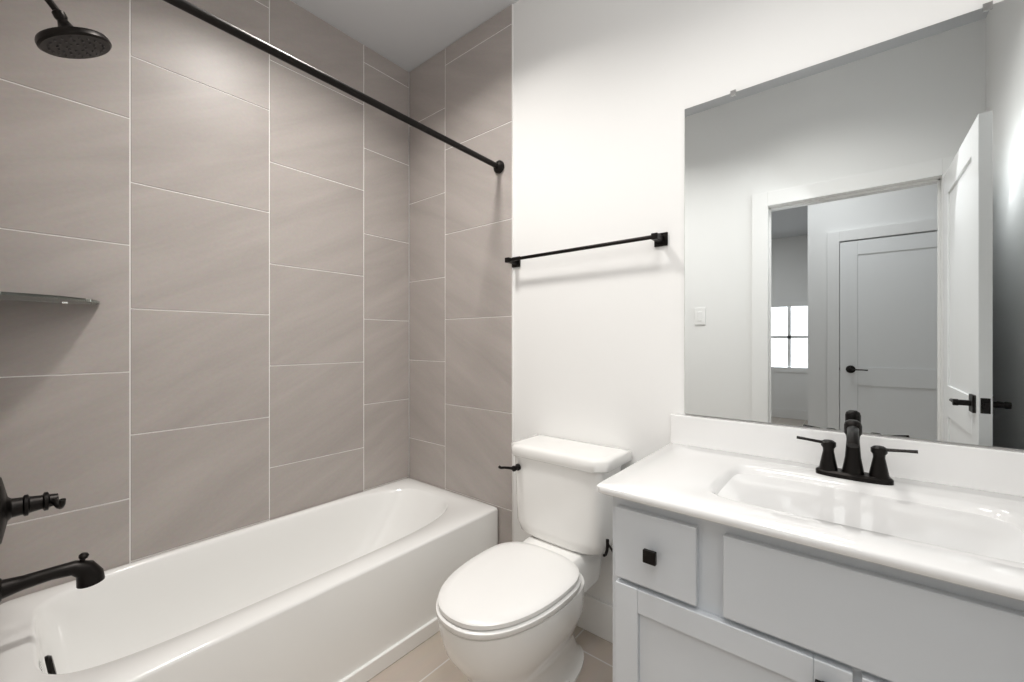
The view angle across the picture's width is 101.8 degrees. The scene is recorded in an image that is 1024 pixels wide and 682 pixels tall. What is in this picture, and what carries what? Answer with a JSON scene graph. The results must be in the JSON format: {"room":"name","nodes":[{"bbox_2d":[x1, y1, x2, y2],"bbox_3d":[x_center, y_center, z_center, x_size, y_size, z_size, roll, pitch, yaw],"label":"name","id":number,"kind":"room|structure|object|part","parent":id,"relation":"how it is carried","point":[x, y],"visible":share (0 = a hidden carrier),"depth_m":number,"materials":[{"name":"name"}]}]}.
{"room":"bathroom","nodes":[
{"label":"bathroom","id":0,"kind":"room"},
{"bbox_2d":[291,0,518,71],"bbox_3d":[-1.341,-1.595,-0.847,5.200,0.050,6.249,0,0,39],"label":"ceiling","id":1,"kind":"structure","parent":0,"point":[408,35],"depth_m":2.04,"materials":[{"name":"white paint"}]},
{"bbox_2d":[367,626,612,681],"bbox_3d":[-1.341,1.210,-0.847,5.200,0.080,6.249,0,0,39],"label":"floor","id":2,"kind":"structure","parent":0,"point":[428,660],"depth_m":1.50,"materials":[{"name":"tile"}]},
{"bbox_2d":[0,478,497,681],"bbox_3d":[-0.803,0.980,1.611,0.710,0.381,1.510,0,0,39],"label":"bathtub","id":3,"kind":"object","parent":2,"relation":"on","point":[346,589],"visible":0.94,"depth_m":1.47,"materials":[{"name":"white ceramic"}]},
{"bbox_2d":[436,434,631,681],"bbox_3d":[0.062,0.789,1.424,0.467,0.762,0.725,0,0,39],"label":"toilet","id":4,"kind":"object","parent":2,"relation":"on","point":[509,612],"visible":0.94,"depth_m":1.39,"materials":[{"name":"white ceramic"}]},
{"bbox_3d":[-0.017,0.794,1.339,0.374,0.020,0.494,0,0,39],"label":"seat","id":5,"kind":"part","parent":4,"relation":"part of","materials":[{"name":"white plastic"}]},
{"bbox_3d":[-0.016,0.769,1.340,0.362,0.025,0.484,0,0,39],"label":"seat lid","id":6,"kind":"part","parent":4,"relation":"part of","materials":[{"name":"white plastic"}]},
{"bbox_3d":[-0.010,0.495,1.638,0.084,0.026,0.040,0,0,39],"label":"flush handle","id":7,"kind":"part","parent":4,"relation":"part of","materials":[{"name":"black metal"}]},
{"bbox_3d":[0.210,0.607,1.616,0.398,0.310,0.206,0,0,39],"label":"tank","id":8,"kind":"part","parent":4,"relation":"part of","materials":[{"name":"white ceramic"}]},
{"bbox_3d":[0.210,0.430,1.616,0.434,0.044,0.230,0,0,39],"label":"tank lid","id":9,"kind":"part","parent":4,"relation":"part of","materials":[{"name":"white ceramic"}]},
{"bbox_2d":[597,414,1023,681],"bbox_3d":[0.772,0.688,0.941,0.995,0.965,0.570,0,0,39],"label":"bathroom vanity","id":10,"kind":"object","parent":2,"relation":"on","point":[743,551],"visible":1,"depth_m":0.89,"materials":[{"name":"white paint"}]},
{"bbox_2d":[796,419,918,485],"bbox_3d":[0.858,0.281,1.047,0.243,0.152,0.152,0,0,39],"label":"faucet","id":11,"kind":"object","parent":10,"relation":"on","point":[852,473],"depth_m":1.07,"materials":[{"name":"black metal"}]},
{"bbox_2d":[513,0,1023,604],"bbox_3d":[0.406,-0.185,1.686,2.740,2.770,0.115,0,0,39],"label":"wall","id":12,"kind":"structure","parent":0,"point":[607,94],"depth_m":1.61,"materials":[{"name":"white paint"}]},
{"bbox_2d":[409,4,512,543],"bbox_3d":[-0.297,-0.185,2.181,0.774,2.766,0.010,0,0,39],"label":"tile","id":13,"kind":"structure","parent":12,"relation":"attached to","point":[460,322],"depth_m":2.13,"materials":[{"name":"grey tile"}]},
{"bbox_2d":[505,232,667,267],"bbox_3d":[0.257,-0.365,1.686,0.718,0.048,0.072,0,0,39],"label":"towel bar","id":14,"kind":"object","parent":12,"relation":"attached to","point":[659,239],"visible":1,"depth_m":1.58,"materials":[{"name":"black metal"}]},
{"bbox_2d":[577,593,612,642],"bbox_3d":[0.282,1.100,1.704,0.724,0.140,0.014,0,0,39],"label":"baseboard","id":15,"kind":"structure","parent":12,"relation":"attached to","point":[596,617],"depth_m":1.64,"materials":[{"name":"white paint"}]},
{"bbox_2d":[670,414,1023,519],"bbox_3d":[0.946,0.308,1.154,0.995,0.102,0.020,0,0,39],"label":"backsplash","id":16,"kind":"structure","parent":12,"relation":"attached to","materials":[{"name":"white stone"}]},
{"bbox_2d":[685,0,1023,449],"bbox_3d":[0.965,-0.280,1.147,0.942,1.064,0.008,0,0,39],"label":"mirror","id":17,"kind":"object","parent":12,"relation":"attached to","point":[854,235],"visible":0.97,"depth_m":1.13,"materials":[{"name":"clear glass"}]},
{"bbox_3d":[-1.168,-0.185,1.836,0.115,2.770,1.649,0,0,39],"label":"wall","id":18,"kind":"structure","parent":0,"visible":0},
{"bbox_2d":[0,292,99,304],"bbox_3d":[-1.399,-0.129,1.268,0.226,0.016,0.226,0,0,39],"label":"glass shelf","id":19,"kind":"object","parent":18,"relation":"attached to","point":[31,297],"visible":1,"depth_m":1.24,"materials":[{"name":"glass"}]},
{"bbox_2d":[0,0,408,603],"bbox_3d":[-1.083,-0.334,1.841,0.010,2.468,1.514,0,0,39],"label":"tile","id":20,"kind":"structure","parent":18,"relation":"attached to","point":[213,220],"depth_m":1.63,"materials":[{"name":"grey tile"}]},
{"bbox_3d":[-1.061,-0.185,0.756,3.600,2.770,0.115,0,0,39],"label":"wall","id":21,"kind":"structure","parent":0,"visible":0},
{"bbox_3d":[-1.263,-0.185,1.003,0.774,2.766,0.010,0,0,39],"label":"tile","id":22,"kind":"structure","parent":21,"relation":"attached to","visible":0},
{"bbox_2d":[0,477,65,543],"bbox_3d":[-1.246,0.425,1.074,0.196,0.176,0.118,0,0,39],"label":"tub valve","id":23,"kind":"object","parent":22,"relation":"attached to","point":[24,505],"visible":1,"depth_m":1.06,"materials":[{"name":"black metal"}]},
{"bbox_2d":[0,552,104,601],"bbox_3d":[-1.228,0.634,1.113,0.068,0.091,0.201,0,0,39],"label":"tub spout","id":24,"kind":"object","parent":22,"relation":"attached to","point":[85,573],"visible":1,"depth_m":1.12,"materials":[{"name":"black metal"}]},
{"bbox_2d":[34,0,111,58],"bbox_3d":[-1.224,-0.874,1.118,0.158,0.192,0.215,0,0,39],"label":"shower head","id":25,"kind":"object","parent":22,"relation":"attached to","point":[65,38],"visible":1,"depth_m":1.12},
{"bbox_2d":[163,0,503,173],"bbox_3d":[-0.538,-0.837,1.394,0.060,0.082,1.511,0,0,39],"label":"curtain rod","id":26,"kind":"object","parent":22,"relation":"attached to","point":[233,30],"visible":1,"depth_m":1.29,"materials":[{"name":"black metal"}]}
]}

